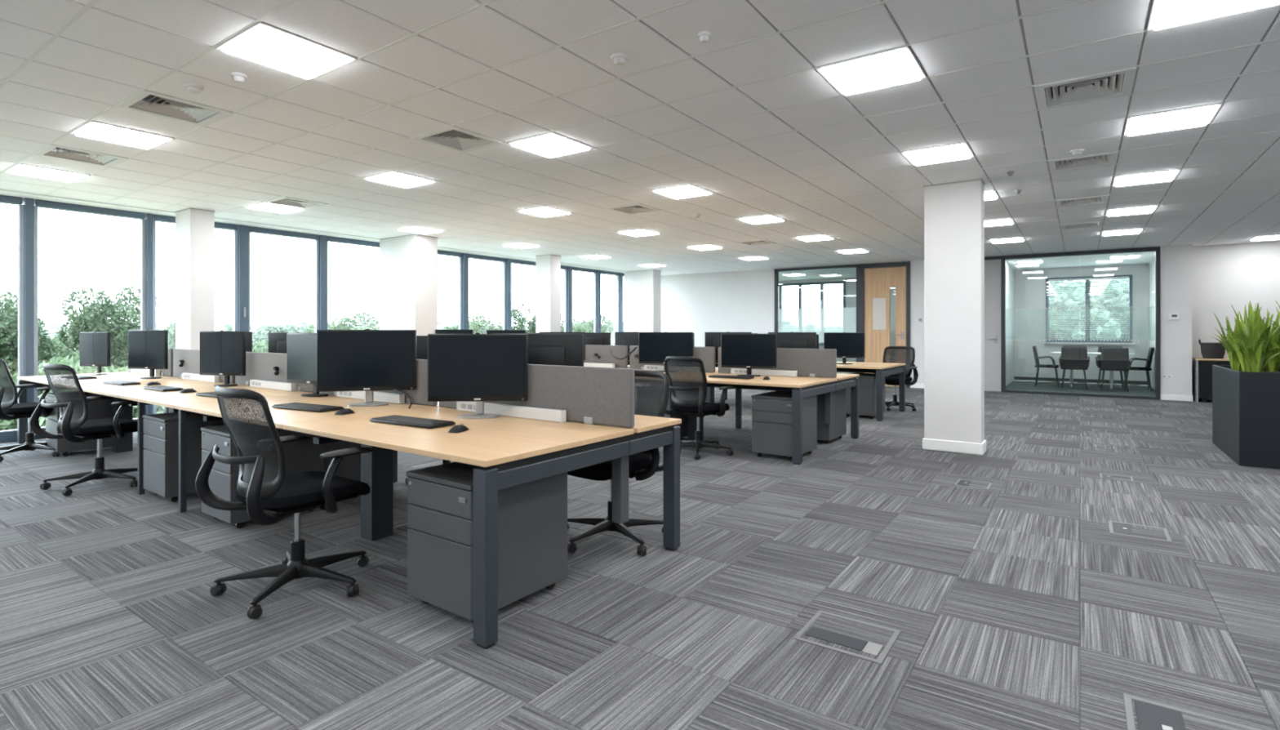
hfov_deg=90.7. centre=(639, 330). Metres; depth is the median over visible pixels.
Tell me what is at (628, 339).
monitor
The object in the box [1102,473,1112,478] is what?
socket
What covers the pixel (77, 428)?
office chair
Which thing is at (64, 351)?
tree
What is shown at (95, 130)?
recessed light
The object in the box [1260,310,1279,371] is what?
leaf plant
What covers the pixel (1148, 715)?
socket
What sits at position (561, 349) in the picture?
monitor
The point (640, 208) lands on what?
ceiling vent
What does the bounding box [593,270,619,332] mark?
window
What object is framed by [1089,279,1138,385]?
tree
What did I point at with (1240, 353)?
leaf plant
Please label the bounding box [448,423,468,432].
computer mouse
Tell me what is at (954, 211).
column
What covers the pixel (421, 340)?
monitor
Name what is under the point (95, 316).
tree
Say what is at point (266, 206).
recessed light
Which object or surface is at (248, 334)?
monitor
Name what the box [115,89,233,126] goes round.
ceiling vent
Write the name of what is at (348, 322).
tree
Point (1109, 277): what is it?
window blind
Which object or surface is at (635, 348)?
cable
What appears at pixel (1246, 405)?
planter
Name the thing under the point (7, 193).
trim
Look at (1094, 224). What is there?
ceiling vent
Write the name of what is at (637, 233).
recessed light
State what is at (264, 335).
tree
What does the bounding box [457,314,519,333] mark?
tree
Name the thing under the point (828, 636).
socket
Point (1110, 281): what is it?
tree
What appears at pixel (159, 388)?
keyboard
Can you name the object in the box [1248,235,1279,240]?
recessed light
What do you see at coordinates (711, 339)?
monitor
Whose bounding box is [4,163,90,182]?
recessed light
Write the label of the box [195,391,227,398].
keyboard
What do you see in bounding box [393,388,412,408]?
cable
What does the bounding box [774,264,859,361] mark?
window
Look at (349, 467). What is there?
drawer pedestal
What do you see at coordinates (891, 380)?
office chair
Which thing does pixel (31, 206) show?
window
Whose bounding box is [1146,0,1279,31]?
recessed light
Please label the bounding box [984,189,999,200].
recessed light
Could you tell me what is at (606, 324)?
tree
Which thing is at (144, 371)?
rail
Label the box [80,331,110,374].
monitor
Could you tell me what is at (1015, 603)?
floor
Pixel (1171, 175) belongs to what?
recessed light
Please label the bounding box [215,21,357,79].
recessed light
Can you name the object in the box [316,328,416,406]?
monitor
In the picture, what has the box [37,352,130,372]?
bush
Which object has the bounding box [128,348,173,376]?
divider
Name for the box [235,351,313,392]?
divider
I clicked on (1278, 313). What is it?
leaf plant
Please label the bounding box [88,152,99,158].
smoke detector
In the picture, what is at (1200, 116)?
recessed light
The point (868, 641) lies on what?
floor outlet
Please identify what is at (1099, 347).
chair
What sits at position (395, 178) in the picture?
recessed light
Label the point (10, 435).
window
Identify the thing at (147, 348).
monitor
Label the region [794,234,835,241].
recessed light
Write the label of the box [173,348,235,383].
divider
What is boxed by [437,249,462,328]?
window
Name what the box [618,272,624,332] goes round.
window
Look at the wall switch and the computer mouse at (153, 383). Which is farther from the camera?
the wall switch
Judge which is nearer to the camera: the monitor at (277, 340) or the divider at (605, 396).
the divider at (605, 396)
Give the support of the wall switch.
attached to the wall at (733, 301)
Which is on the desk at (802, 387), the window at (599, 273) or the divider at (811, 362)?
the divider at (811, 362)
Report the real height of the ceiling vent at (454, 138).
0.086 m
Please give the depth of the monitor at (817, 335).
9.85 m
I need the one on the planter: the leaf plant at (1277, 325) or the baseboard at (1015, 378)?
the leaf plant at (1277, 325)
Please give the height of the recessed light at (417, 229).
0.040 m
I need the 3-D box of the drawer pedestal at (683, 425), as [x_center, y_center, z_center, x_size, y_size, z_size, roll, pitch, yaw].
[0.316,0.930,7.166,0.444,0.600,0.588,0,0,36]
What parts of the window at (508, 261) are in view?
head rail, sash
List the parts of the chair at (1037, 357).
backrest, leg, armrest, seat, leg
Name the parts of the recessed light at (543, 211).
frame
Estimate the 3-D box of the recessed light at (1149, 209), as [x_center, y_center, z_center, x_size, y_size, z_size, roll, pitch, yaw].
[6.141,-1.500,7.908,0.497,0.040,0.509,0,0,35]
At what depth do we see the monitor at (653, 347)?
7.66 m
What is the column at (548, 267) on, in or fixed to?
on the floor
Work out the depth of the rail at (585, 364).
8.43 m
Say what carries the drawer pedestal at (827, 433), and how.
on the floor
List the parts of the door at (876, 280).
handle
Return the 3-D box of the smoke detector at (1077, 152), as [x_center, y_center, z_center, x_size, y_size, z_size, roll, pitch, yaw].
[3.640,-1.480,5.264,0.100,0.043,0.100,0,0,35]
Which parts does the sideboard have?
panel, door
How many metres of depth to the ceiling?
4.53 m
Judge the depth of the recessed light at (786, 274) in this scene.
16.83 m
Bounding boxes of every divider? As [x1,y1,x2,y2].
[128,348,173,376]
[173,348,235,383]
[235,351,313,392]
[320,359,437,405]
[439,364,634,427]
[583,344,627,368]
[629,345,715,372]
[718,346,836,377]
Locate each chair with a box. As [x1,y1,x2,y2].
[0,358,68,462]
[29,363,137,496]
[195,385,375,618]
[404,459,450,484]
[567,369,681,555]
[658,355,736,459]
[882,346,918,411]
[1032,346,1058,386]
[1058,346,1089,390]
[1059,345,1089,384]
[1094,346,1124,386]
[1097,347,1131,391]
[1123,346,1154,391]
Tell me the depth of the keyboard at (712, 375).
6.62 m
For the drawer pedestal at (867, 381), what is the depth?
8.83 m
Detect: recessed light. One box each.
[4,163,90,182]
[70,120,174,149]
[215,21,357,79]
[243,201,305,213]
[362,170,436,188]
[396,226,444,234]
[502,242,541,248]
[506,131,594,158]
[516,206,573,217]
[579,254,612,259]
[616,228,661,236]
[637,263,666,266]
[650,183,714,199]
[685,244,724,250]
[737,214,786,224]
[738,256,769,260]
[782,273,806,275]
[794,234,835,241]
[815,45,926,95]
[835,248,869,253]
[899,142,974,165]
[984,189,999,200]
[984,217,1014,226]
[987,236,1025,244]
[1015,259,1044,263]
[1101,228,1143,235]
[1105,204,1158,216]
[1109,253,1141,259]
[1111,168,1181,186]
[1123,102,1222,136]
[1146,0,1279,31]
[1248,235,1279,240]
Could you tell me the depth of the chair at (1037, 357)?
13.98 m
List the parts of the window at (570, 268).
head rail, sash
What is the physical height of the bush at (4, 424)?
5.404 m
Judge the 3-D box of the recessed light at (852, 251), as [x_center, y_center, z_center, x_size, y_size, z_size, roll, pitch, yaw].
[4.008,-1.500,11.915,0.497,0.040,0.509,0,0,35]
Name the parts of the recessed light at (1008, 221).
frame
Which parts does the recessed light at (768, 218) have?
frame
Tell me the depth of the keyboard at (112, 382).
5.83 m
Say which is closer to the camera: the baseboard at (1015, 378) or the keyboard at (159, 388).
the keyboard at (159, 388)
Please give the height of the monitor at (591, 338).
0.475 m
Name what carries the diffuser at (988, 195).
attached to the recessed light at (988, 194)
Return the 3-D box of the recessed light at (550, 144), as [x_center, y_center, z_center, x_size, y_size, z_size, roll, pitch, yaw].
[-0.723,-1.500,5.119,0.497,0.040,0.509,0,0,35]
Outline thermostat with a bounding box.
[1168,313,1179,319]
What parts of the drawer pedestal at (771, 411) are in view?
drawer, drawer, drawer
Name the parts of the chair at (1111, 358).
leg, seat, backrest, leg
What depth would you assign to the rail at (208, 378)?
6.24 m
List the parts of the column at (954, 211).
skirting, ceiling trim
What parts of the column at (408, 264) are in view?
ceiling trim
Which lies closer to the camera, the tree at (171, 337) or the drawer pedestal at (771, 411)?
the drawer pedestal at (771, 411)
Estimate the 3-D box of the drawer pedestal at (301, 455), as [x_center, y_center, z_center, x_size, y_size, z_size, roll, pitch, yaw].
[-2.506,0.930,4.215,0.444,0.600,0.588,0,0,36]
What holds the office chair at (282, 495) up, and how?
on the floor
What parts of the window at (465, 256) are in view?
head rail, sash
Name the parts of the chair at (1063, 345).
backrest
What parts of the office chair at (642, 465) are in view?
arm, arm, seat, arm, arm, arm post, frame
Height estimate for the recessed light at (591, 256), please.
0.040 m
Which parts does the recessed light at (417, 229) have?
frame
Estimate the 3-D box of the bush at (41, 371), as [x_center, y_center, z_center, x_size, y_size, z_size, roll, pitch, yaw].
[-21.415,3.706,23.922,7.824,5.474,5.640,0,0,-1]
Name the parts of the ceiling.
ceiling panel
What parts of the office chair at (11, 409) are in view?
frame, arm, arm, arm post, seat, arm, arm, arm post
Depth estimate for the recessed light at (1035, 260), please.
13.71 m
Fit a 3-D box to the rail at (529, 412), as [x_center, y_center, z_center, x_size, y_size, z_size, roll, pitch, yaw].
[-0.777,0.467,3.703,0.885,0.064,0.043,0,0,36]
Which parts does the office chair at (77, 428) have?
frame, arm, arm, seat, arm, arm post, arm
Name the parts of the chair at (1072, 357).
leg, seat, backrest, leg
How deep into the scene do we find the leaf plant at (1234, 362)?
6.60 m
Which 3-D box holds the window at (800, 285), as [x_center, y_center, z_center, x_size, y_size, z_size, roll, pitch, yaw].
[4.790,-0.495,18.872,2.700,1.850,0.110,0,0,35]
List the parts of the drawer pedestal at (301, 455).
drawer, drawer, drawer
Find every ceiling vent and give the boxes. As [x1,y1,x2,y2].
[33,144,128,167]
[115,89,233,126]
[263,196,328,208]
[411,125,504,153]
[605,203,662,214]
[738,240,776,245]
[1034,67,1137,111]
[1048,151,1118,173]
[1055,195,1109,207]
[1060,221,1103,230]
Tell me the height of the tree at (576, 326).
8.474 m
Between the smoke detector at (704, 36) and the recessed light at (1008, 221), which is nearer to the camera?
the smoke detector at (704, 36)
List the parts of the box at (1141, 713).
lid handle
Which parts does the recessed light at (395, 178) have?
frame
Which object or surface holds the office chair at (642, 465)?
on the floor
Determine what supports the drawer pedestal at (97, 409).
on the floor
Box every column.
[174,207,215,349]
[379,234,438,335]
[535,253,560,333]
[624,269,661,332]
[922,178,986,454]
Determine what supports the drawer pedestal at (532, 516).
on the floor
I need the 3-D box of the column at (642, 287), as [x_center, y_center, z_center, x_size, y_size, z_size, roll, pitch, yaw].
[0.062,-0.190,15.948,0.916,2.840,0.386,0,0,35]
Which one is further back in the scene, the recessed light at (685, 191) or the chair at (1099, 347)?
the chair at (1099, 347)
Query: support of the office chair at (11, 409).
on the floor
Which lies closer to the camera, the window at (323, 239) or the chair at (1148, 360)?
the window at (323, 239)
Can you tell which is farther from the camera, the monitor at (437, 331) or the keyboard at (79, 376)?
the monitor at (437, 331)
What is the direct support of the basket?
on the sideboard
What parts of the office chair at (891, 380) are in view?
arm, seat, frame, arm, arm post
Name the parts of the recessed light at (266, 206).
frame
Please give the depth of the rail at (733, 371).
7.03 m
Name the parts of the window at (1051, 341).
sill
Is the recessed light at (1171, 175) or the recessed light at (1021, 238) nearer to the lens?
the recessed light at (1171, 175)
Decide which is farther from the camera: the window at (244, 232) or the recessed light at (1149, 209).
the window at (244, 232)
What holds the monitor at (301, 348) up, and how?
on the desk at (510, 451)
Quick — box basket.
[1198,339,1225,358]
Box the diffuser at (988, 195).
[984,191,996,200]
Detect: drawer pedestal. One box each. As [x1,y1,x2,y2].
[45,391,111,456]
[142,410,244,502]
[200,423,324,528]
[324,440,397,482]
[405,461,567,622]
[637,383,688,437]
[751,391,817,460]
[817,388,846,443]
[845,372,884,418]
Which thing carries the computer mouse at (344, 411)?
on the desk at (510, 451)
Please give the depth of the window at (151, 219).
8.11 m
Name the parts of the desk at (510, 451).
leg, leg, slim leg, leg, leg, slim leg, leg, leg, leg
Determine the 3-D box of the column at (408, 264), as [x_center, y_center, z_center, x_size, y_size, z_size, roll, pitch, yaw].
[-3.773,-0.190,10.290,0.986,2.840,0.456,0,0,35]
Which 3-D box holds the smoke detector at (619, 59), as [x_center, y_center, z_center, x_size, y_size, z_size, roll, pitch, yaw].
[-0.111,-1.480,3.464,0.100,0.043,0.100,0,0,35]
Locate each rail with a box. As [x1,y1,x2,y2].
[130,368,159,375]
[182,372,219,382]
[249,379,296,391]
[336,391,404,404]
[456,401,565,422]
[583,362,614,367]
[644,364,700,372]
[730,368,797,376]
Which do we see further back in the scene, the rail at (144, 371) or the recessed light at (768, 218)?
the recessed light at (768, 218)
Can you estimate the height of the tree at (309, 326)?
7.419 m
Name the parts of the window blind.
ladder cord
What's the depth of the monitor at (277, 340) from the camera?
5.77 m
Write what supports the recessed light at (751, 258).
in the ceiling
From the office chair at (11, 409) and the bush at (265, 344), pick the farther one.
the bush at (265, 344)
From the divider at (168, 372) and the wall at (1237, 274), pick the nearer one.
the divider at (168, 372)
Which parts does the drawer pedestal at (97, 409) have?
drawer, drawer, drawer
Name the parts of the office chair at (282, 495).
frame, arm, arm, arm, seat, arm, arm post, arm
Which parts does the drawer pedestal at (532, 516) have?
drawer, drawer, drawer, lock plate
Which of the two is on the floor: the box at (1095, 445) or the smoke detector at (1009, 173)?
the box at (1095, 445)
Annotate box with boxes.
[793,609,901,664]
[954,478,991,489]
[1093,429,1106,431]
[1094,444,1115,448]
[1099,473,1133,481]
[1108,520,1172,542]
[1123,693,1263,729]
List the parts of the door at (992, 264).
frame, handle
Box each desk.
[17,371,681,648]
[627,360,905,421]
[627,364,859,464]
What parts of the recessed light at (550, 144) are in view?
frame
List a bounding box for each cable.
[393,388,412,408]
[609,346,636,359]
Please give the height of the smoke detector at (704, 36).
0.043 m
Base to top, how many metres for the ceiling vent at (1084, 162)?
0.086 m
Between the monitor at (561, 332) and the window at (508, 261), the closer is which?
the monitor at (561, 332)
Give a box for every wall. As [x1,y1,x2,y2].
[660,244,1191,395]
[778,263,1148,381]
[1005,262,1013,386]
[1148,257,1155,390]
[1191,240,1279,393]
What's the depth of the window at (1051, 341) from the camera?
14.81 m
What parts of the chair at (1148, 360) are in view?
seat, armrest, leg, leg, backrest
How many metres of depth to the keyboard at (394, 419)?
3.35 m
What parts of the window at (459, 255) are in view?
head rail, sash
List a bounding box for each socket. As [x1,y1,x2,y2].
[804,626,867,650]
[957,479,971,485]
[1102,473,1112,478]
[1113,521,1133,534]
[1133,699,1186,729]
[1161,374,1172,377]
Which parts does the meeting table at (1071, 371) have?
leg, leg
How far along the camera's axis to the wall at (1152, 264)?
13.52 m
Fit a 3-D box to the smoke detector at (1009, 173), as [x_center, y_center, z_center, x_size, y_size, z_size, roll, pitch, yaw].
[3.499,-1.480,5.972,0.060,0.043,0.060,0,0,35]
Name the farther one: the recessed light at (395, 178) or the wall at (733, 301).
the wall at (733, 301)
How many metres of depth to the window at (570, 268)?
14.70 m
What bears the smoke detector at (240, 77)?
attached to the ceiling
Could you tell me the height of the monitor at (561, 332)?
0.484 m
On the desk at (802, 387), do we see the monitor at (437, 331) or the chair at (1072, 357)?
the monitor at (437, 331)
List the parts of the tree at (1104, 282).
crown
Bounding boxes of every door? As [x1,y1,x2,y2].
[859,261,910,387]
[984,256,1000,391]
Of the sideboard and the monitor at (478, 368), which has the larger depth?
the sideboard
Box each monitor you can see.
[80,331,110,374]
[128,329,168,378]
[200,330,245,386]
[245,331,252,351]
[268,332,316,353]
[286,332,328,396]
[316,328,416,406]
[416,335,427,359]
[427,333,528,418]
[435,328,473,333]
[486,329,525,333]
[527,333,583,366]
[538,331,585,359]
[585,332,610,345]
[614,331,638,367]
[638,331,693,372]
[693,333,694,346]
[704,331,751,370]
[720,333,777,376]
[768,331,816,348]
[816,333,818,348]
[823,332,864,364]
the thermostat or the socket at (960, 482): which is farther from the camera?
the thermostat
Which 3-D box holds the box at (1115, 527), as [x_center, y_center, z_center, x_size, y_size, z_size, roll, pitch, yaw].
[3.059,1.228,3.878,0.290,0.007,0.300,0,0,35]
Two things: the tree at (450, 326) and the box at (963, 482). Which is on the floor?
the box at (963, 482)
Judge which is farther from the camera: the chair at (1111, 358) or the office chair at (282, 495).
the chair at (1111, 358)
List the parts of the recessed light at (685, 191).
frame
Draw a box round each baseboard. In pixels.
[910,382,1212,401]
[1013,376,1147,385]
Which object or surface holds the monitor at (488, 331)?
on the desk at (802, 387)
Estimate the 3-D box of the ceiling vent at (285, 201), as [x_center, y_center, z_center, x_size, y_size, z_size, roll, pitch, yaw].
[-4.038,-1.537,7.427,0.497,0.086,0.509,0,0,35]
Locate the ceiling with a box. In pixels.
[0,0,1279,280]
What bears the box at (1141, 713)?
on the floor
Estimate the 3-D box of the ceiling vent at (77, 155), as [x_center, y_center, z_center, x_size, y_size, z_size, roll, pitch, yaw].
[-4.806,-1.537,5.440,0.497,0.086,0.509,0,0,35]
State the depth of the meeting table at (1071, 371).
13.45 m
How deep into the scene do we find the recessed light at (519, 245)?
11.03 m
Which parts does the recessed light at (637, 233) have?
frame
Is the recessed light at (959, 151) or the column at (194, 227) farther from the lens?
the column at (194, 227)
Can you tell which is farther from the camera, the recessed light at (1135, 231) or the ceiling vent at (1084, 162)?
the recessed light at (1135, 231)
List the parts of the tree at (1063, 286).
crown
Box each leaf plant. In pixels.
[1212,313,1271,371]
[1221,304,1279,371]
[1222,301,1279,372]
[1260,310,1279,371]
[1265,306,1279,348]
[1271,300,1279,332]
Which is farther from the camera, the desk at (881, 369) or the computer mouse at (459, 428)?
the desk at (881, 369)
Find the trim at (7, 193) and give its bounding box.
[0,189,626,273]
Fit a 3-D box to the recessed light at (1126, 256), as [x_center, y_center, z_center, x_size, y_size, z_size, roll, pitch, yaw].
[9.870,-1.505,12.868,0.497,0.040,0.509,0,0,35]
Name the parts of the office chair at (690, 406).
frame, arm, arm, arm, seat, arm, arm, arm post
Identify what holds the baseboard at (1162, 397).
attached to the wall at (733, 301)
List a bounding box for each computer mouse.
[145,381,160,385]
[179,387,196,393]
[333,407,355,414]
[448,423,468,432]
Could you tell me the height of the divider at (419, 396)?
0.303 m
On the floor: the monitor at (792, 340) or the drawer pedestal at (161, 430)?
the drawer pedestal at (161, 430)
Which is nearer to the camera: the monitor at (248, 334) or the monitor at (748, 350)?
the monitor at (248, 334)
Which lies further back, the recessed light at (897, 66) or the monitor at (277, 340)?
the monitor at (277, 340)
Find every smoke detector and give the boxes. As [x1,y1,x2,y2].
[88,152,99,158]
[184,82,204,93]
[231,71,247,83]
[610,53,628,66]
[691,213,701,217]
[697,31,710,43]
[1006,170,1013,176]
[1014,189,1021,194]
[1069,148,1084,155]
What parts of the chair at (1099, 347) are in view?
leg, backrest, leg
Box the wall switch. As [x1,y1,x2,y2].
[917,317,922,322]
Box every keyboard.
[62,374,97,379]
[102,380,140,385]
[142,385,184,391]
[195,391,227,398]
[271,402,343,412]
[369,414,455,428]
[708,374,754,378]
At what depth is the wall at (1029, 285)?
15.35 m
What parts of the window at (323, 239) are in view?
sash, head rail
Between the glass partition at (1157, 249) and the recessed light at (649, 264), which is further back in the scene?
the recessed light at (649, 264)
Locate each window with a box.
[0,195,24,442]
[22,197,146,439]
[145,213,237,414]
[236,224,319,332]
[318,235,379,329]
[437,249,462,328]
[462,253,506,329]
[506,258,567,332]
[567,266,596,332]
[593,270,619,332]
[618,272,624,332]
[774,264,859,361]
[778,280,845,345]
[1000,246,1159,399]
[1043,274,1135,344]
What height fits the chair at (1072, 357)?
0.885 m
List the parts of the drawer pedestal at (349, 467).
drawer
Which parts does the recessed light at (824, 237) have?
frame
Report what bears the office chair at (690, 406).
on the floor
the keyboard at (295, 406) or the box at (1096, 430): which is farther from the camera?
the box at (1096, 430)
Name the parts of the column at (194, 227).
ceiling trim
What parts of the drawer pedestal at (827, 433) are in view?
drawer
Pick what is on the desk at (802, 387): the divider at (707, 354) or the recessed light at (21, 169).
the divider at (707, 354)
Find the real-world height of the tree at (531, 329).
9.112 m
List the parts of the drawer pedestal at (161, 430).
drawer, drawer, drawer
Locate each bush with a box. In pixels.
[0,367,104,430]
[4,358,160,429]
[15,362,164,426]
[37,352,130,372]
[252,338,268,352]
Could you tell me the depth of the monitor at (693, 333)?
11.03 m
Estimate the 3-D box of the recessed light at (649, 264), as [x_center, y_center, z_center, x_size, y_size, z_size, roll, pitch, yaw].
[0.277,-1.500,14.511,0.497,0.040,0.509,0,0,35]
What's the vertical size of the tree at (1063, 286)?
11.440 m
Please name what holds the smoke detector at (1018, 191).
attached to the ceiling
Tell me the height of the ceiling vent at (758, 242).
0.086 m
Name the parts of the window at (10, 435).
sill rail, head rail, sash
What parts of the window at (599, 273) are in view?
head rail, sash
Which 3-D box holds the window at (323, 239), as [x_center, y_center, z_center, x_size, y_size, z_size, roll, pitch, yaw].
[-4.679,-0.130,10.388,0.150,2.720,1.230,0,0,35]
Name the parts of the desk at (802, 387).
leg, leg, leg, leg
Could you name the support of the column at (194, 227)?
on the floor
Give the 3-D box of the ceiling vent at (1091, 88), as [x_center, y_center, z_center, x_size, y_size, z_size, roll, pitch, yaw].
[2.770,-1.537,3.949,0.497,0.086,0.509,0,0,35]
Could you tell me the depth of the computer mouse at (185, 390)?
5.07 m
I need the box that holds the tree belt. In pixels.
[14,318,815,347]
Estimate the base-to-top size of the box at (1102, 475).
0.007 m
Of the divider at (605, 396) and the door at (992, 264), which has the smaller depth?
the divider at (605, 396)
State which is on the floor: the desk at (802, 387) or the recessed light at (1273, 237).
the desk at (802, 387)
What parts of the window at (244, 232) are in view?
handle, head rail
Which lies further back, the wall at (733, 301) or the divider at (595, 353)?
the wall at (733, 301)
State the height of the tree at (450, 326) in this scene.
7.419 m
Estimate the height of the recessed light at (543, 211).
0.040 m
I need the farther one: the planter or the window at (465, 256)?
the window at (465, 256)
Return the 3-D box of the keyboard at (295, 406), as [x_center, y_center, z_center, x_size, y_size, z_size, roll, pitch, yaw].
[-2.124,0.488,4.037,0.493,0.018,0.168,0,0,29]
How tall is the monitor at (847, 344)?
0.475 m
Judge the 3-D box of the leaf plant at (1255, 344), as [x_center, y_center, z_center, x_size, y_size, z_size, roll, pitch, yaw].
[5.691,0.079,5.854,0.492,0.722,0.437,0,0,-16]
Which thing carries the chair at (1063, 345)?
on the floor
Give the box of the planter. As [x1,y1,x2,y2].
[1212,364,1279,469]
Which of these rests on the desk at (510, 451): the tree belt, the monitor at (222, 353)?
the monitor at (222, 353)
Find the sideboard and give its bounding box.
[1191,357,1264,402]
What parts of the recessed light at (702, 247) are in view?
frame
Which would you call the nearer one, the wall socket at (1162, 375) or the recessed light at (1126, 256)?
the wall socket at (1162, 375)
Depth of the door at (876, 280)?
13.94 m
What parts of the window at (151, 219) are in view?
head rail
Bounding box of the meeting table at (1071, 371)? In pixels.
[1050,351,1134,389]
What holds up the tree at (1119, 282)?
on the meadow
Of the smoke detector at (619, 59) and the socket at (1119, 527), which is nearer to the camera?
the smoke detector at (619, 59)
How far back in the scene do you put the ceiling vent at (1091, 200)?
7.40 m
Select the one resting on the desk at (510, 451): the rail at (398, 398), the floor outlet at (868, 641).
the rail at (398, 398)
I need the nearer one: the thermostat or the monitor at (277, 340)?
the monitor at (277, 340)
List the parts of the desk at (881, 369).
leg, leg, leg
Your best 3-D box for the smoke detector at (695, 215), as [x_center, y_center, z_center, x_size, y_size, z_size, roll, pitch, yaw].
[0.727,-1.480,8.169,0.120,0.043,0.120,0,0,35]
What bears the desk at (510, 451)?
on the floor
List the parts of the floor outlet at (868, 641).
lid handle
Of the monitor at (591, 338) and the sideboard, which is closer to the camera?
the monitor at (591, 338)
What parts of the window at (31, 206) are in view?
sill rail, head rail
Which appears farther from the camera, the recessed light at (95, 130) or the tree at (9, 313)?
the tree at (9, 313)
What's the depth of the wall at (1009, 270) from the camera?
14.63 m
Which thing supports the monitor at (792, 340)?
on the desk at (802, 387)
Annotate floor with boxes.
[0,380,1279,729]
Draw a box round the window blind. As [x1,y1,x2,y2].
[1048,276,1128,339]
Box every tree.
[0,290,60,377]
[14,330,81,372]
[54,284,159,369]
[120,320,175,362]
[252,321,315,352]
[306,320,336,332]
[328,311,379,329]
[442,320,478,333]
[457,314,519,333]
[501,302,535,333]
[534,312,593,332]
[577,314,614,345]
[1048,278,1128,339]
[1048,280,1128,340]
[1048,282,1123,382]
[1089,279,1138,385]
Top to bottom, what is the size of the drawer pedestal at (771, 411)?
0.600 m

